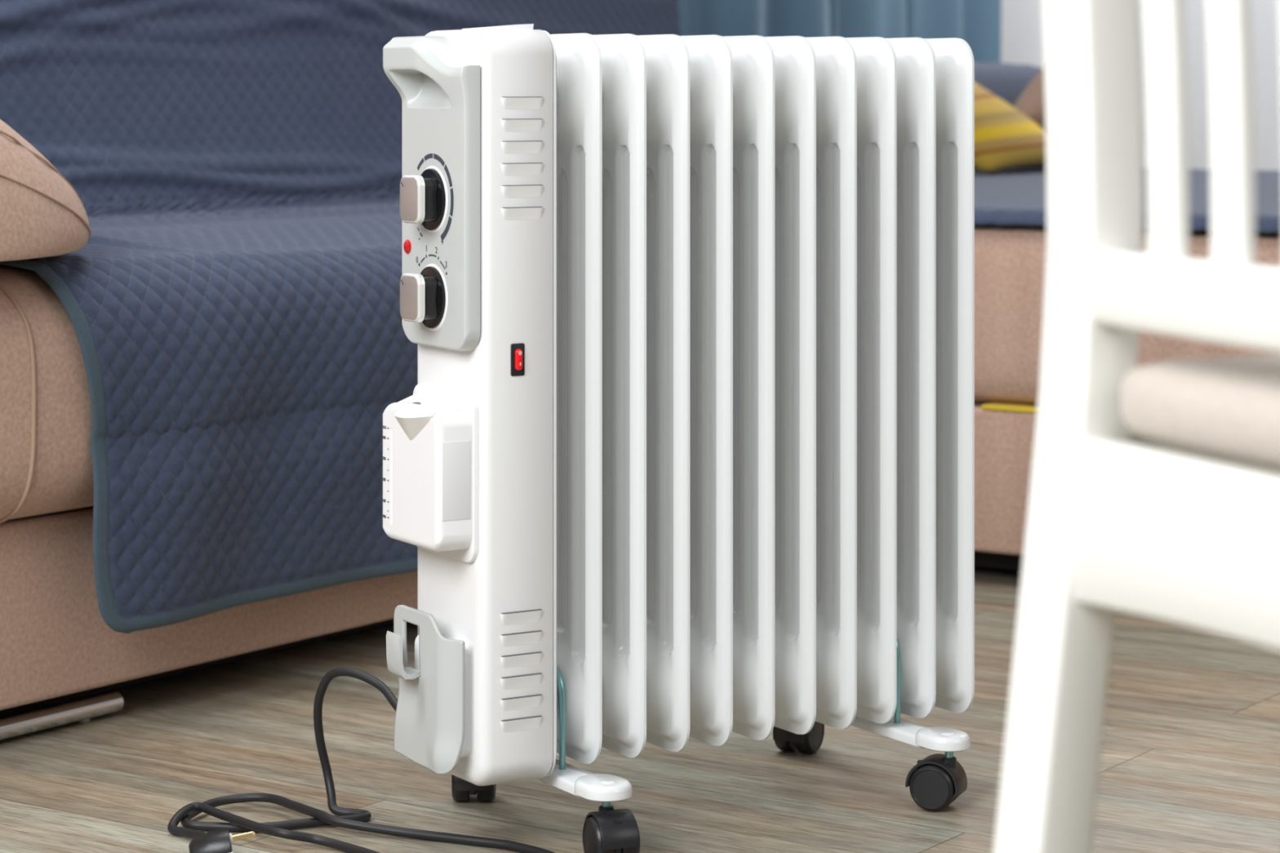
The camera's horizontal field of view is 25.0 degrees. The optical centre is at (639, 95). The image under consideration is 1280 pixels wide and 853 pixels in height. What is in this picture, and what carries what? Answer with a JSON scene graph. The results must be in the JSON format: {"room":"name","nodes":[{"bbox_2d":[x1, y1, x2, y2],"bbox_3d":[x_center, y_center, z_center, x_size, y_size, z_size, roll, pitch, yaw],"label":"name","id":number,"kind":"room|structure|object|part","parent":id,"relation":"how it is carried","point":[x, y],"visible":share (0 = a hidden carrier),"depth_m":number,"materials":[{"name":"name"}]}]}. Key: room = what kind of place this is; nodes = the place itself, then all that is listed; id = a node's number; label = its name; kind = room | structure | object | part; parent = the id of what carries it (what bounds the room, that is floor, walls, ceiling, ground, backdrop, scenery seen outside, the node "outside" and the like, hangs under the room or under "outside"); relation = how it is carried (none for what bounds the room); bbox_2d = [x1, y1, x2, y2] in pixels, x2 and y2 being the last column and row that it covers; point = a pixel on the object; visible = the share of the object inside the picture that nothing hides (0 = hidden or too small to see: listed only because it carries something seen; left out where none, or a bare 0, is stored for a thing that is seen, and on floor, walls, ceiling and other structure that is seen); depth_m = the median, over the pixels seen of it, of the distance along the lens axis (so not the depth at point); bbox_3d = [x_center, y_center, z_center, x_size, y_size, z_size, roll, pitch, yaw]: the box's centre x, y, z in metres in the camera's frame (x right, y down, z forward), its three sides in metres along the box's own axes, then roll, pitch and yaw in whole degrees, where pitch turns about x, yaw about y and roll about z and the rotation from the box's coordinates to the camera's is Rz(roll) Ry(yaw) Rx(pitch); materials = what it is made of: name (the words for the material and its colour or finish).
{"room":"living room","nodes":[
{"label":"living room","id":0,"kind":"room"},
{"bbox_2d":[0,565,1279,852],"bbox_3d":[0.775,0.619,2.126,5.700,0.058,8.500,0,0,35],"label":"floor","id":1,"kind":"structure","parent":0,"point":[1189,762],"depth_m":2.53,"materials":[{"name":"brown wood"}]},
{"bbox_2d":[167,23,974,852],"bbox_3d":[-0.044,0.267,2.360,0.704,0.647,0.342,0,0,-31],"label":"heater","id":2,"kind":"object","parent":1,"relation":"on","point":[682,446],"visible":1,"depth_m":2.33,"materials":[{"name":"white metal"}]},
{"bbox_3d":[-0.210,0.528,2.269,0.355,0.124,0.163,0,0,25],"label":"power cord","id":3,"kind":"part","parent":2,"relation":"part of","materials":[{"name":"black rubber"}]},
{"bbox_2d":[403,239,411,253],"bbox_3d":[-0.185,0.120,2.290,0.002,0.012,0.012,0,0,-31],"label":"lamp","id":4,"kind":"object","parent":2,"relation":"attached to","point":[406,242],"depth_m":2.29,"materials":[{"name":"red plastic"}]},
{"bbox_3d":[-0.180,0.157,2.242,0.001,0.034,0.031,0,0,-31],"label":"knob","id":5,"kind":"part","parent":2,"relation":"part of","materials":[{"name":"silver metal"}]},
{"bbox_3d":[-0.180,0.080,2.242,0.001,0.034,0.031,0,0,-31],"label":"knob","id":6,"kind":"part","parent":2,"relation":"part of","materials":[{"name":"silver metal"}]},
{"bbox_3d":[-0.164,0.075,2.253,0.030,0.244,0.111,0,0,-31],"label":"control panel","id":7,"kind":"part","parent":2,"relation":"part of","materials":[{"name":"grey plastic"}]},
{"bbox_3d":[-0.167,0.245,2.252,0.030,0.016,0.090,0,0,-31],"label":"container lid","id":8,"kind":"part","parent":2,"relation":"part of","materials":[{"name":"white plastic"}]},
{"bbox_3d":[-0.164,0.157,2.253,0.002,0.049,0.049,0,0,-31],"label":"control knob","id":9,"kind":"part","parent":2,"relation":"part of","materials":[{"name":"black plastic"}]},
{"bbox_3d":[-0.164,0.081,2.253,0.002,0.049,0.049,0,0,-31],"label":"control knob","id":10,"kind":"part","parent":2,"relation":"part of","materials":[{"name":"black plastic"}]},
{"bbox_2d":[454,776,490,791],"bbox_3d":[-0.139,0.562,2.414,0.030,0.028,0.045,0,0,0],"label":"hood","id":11,"kind":"object","parent":2,"relation":"attached to","point":[460,784],"depth_m":2.39,"materials":[{"name":"black plastic"}]},
{"bbox_2d":[511,342,524,376],"bbox_3d":[-0.094,0.203,2.227,0.012,0.025,0.001,0,0,-31],"label":"switch","id":12,"kind":"object","parent":2,"relation":"attached to","point":[517,349],"depth_m":2.22,"materials":[{"name":"red plastic"}]},
{"bbox_3d":[-0.083,0.537,2.318,0.031,0.010,0.200,0,0,-31],"label":"foot plate","id":13,"kind":"part","parent":2,"relation":"part of","materials":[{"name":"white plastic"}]},
{"bbox_2d":[598,804,613,811],"bbox_3d":[-0.026,0.555,2.222,0.012,0.017,0.012,0,0,-21],"label":"socket","id":14,"kind":"object","parent":2,"relation":"attached to","point":[602,807],"depth_m":2.22,"materials":[{"name":"black plastic"}]},
{"bbox_3d":[-0.026,0.545,2.222,0.007,0.014,0.007,0,0,-21],"label":"stem","id":15,"kind":"part","parent":2,"relation":"part of","materials":[{"name":"blue metal"}]},
{"bbox_2d":[583,808,639,850],"bbox_3d":[-0.022,0.562,2.212,0.030,0.028,0.045,0,0,-21],"label":"hood","id":16,"kind":"object","parent":2,"relation":"attached to","point":[604,829],"depth_m":2.20,"materials":[{"name":"black plastic"}]},
{"bbox_2d":[773,724,824,743],"bbox_3d":[0.143,0.562,2.594,0.030,0.028,0.045,0,0,29],"label":"hood","id":17,"kind":"object","parent":2,"relation":"attached to","point":[815,735],"depth_m":2.58,"materials":[{"name":"black plastic"}]},
{"bbox_3d":[0.197,0.537,2.486,0.031,0.010,0.200,0,0,-31],"label":"foot plate","id":18,"kind":"part","parent":2,"relation":"part of","materials":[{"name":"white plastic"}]},
{"bbox_2d":[905,753,967,797],"bbox_3d":[0.246,0.562,2.391,0.045,0.028,0.030,0,0,22],"label":"hood","id":19,"kind":"object","parent":2,"relation":"attached to","point":[938,775],"depth_m":2.38,"materials":[{"name":"black plastic"}]},
{"bbox_3d":[0.256,0.545,2.387,0.007,0.014,0.007,0,0,22],"label":"stem","id":20,"kind":"part","parent":2,"relation":"part of","materials":[{"name":"blue metal"}]},
{"bbox_2d":[942,755,956,768],"bbox_3d":[0.256,0.555,2.387,0.012,0.017,0.012,0,0,22],"label":"socket","id":21,"kind":"object","parent":2,"relation":"attached to","point":[948,762],"depth_m":2.38,"materials":[{"name":"black plastic"}]},
{"bbox_2d":[0,224,1279,740],"bbox_3d":[0.272,0.174,3.414,2.310,0.832,3.950,0,0,35],"label":"sofa","id":22,"kind":"object","parent":1,"relation":"on","point":[56,644],"visible":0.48,"depth_m":2.71,"materials":[{"name":"beige fabric"}]},
{"bbox_2d":[0,264,93,519],"bbox_3d":[-0.643,0.269,2.912,0.593,0.231,2.086,0,0,35],"label":"seat cushion","id":23,"kind":"object","parent":22,"relation":"on","point":[46,471],"depth_m":2.56,"materials":[{"name":"beige fabric"}]},
{"bbox_3d":[-0.764,0.577,2.360,0.018,0.018,0.940,0,0,35],"label":"rail","id":24,"kind":"part","parent":22,"relation":"part of","materials":[{"name":"silver metal"}]},
{"bbox_2d":[0,0,679,633],"bbox_3d":[-0.556,0.091,3.239,0.865,0.801,2.687,0,0,35],"label":"quilted throw","id":25,"kind":"object","parent":22,"relation":"on","point":[231,300],"visible":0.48,"depth_m":2.92,"materials":[{"name":"blue fabric"}]},
{"bbox_2d":[0,119,91,261],"bbox_3d":[-0.823,0.030,2.541,0.547,0.224,0.570,0,0,35],"label":"bolster cushion","id":26,"kind":"object","parent":25,"relation":"on","point":[42,215],"visible":1,"depth_m":2.52,"materials":[{"name":"beige fabric"}]},
{"bbox_2d":[974,62,1279,233],"bbox_3d":[0.874,0.155,4.284,2.339,0.441,1.892,0,0,35],"label":"quilted throw","id":27,"kind":"object","parent":22,"relation":"on","point":[1015,196],"visible":0.15,"depth_m":4.08,"materials":[{"name":"blue fabric"}]},
{"bbox_2d":[974,83,1046,173],"bbox_3d":[0.574,0.039,4.920,0.148,0.182,0.635,0,0,35],"label":"cushion","id":28,"kind":"object","parent":27,"relation":"on","point":[1006,138],"visible":0.42,"depth_m":4.88,"materials":[{"name":"yellow fabric"}]},
{"bbox_2d":[1013,66,1046,131],"bbox_3d":[0.746,0.033,5.251,0.106,0.194,0.385,0,0,35],"label":"cushion","id":29,"kind":"object","parent":27,"relation":"on","point":[1031,103],"visible":0.23,"depth_m":5.17,"materials":[{"name":"brown fabric"}]},
{"bbox_2d":[974,224,1279,405],"bbox_3d":[1.026,0.262,4.166,1.920,0.221,1.854,0,0,35],"label":"seat cushion","id":30,"kind":"object","parent":22,"relation":"on","point":[1011,260],"depth_m":3.44,"materials":[{"name":"beige fabric"}]},
{"bbox_2d":[993,0,1279,852],"bbox_3d":[0.420,0.111,1.122,0.493,0.975,0.420,0,0,-22],"label":"dining chair","id":31,"kind":"object","parent":1,"relation":"on","point":[1155,488],"visible":1,"depth_m":1.19,"materials":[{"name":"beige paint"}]},
{"bbox_3d":[0.164,0.111,1.224,0.095,0.975,0.038,0,0,-22],"label":"leg","id":32,"kind":"part","parent":31,"relation":"part of","materials":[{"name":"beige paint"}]},
{"bbox_3d":[0.259,0.081,1.057,0.030,0.030,0.349,0,0,-22],"label":"rail","id":33,"kind":"part","parent":31,"relation":"part of","materials":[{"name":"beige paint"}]},
{"bbox_2d":[1120,354,1279,466],"bbox_3d":[0.451,0.127,1.135,0.426,0.044,0.340,0,0,-22],"label":"seat cushion","id":34,"kind":"object","parent":31,"relation":"on","point":[1221,411],"depth_m":1.15,"materials":[{"name":"beige fabric"}]},
{"bbox_2d":[1000,0,1279,170],"bbox_3d":[2.452,-0.702,5.901,4.020,2.600,0.120,0,0,35],"label":"wall","id":35,"kind":"structure","parent":0,"point":[1022,26],"depth_m":6.63,"materials":[{"name":"grey paint"}]},
{"bbox_3d":[-1.528,-0.702,3.560,0.120,2.600,8.250,0,0,35],"label":"wall","id":36,"kind":"structure","parent":0,"visible":0},
{"bbox_2d":[677,0,1001,62],"bbox_3d":[0.248,-0.582,5.855,0.177,2.300,1.809,0,0,35],"label":"curtain","id":37,"kind":"object","parent":36,"relation":"hanging from","point":[978,23],"visible":0.05,"depth_m":6.12,"materials":[{"name":"blue fabric"}]}
]}

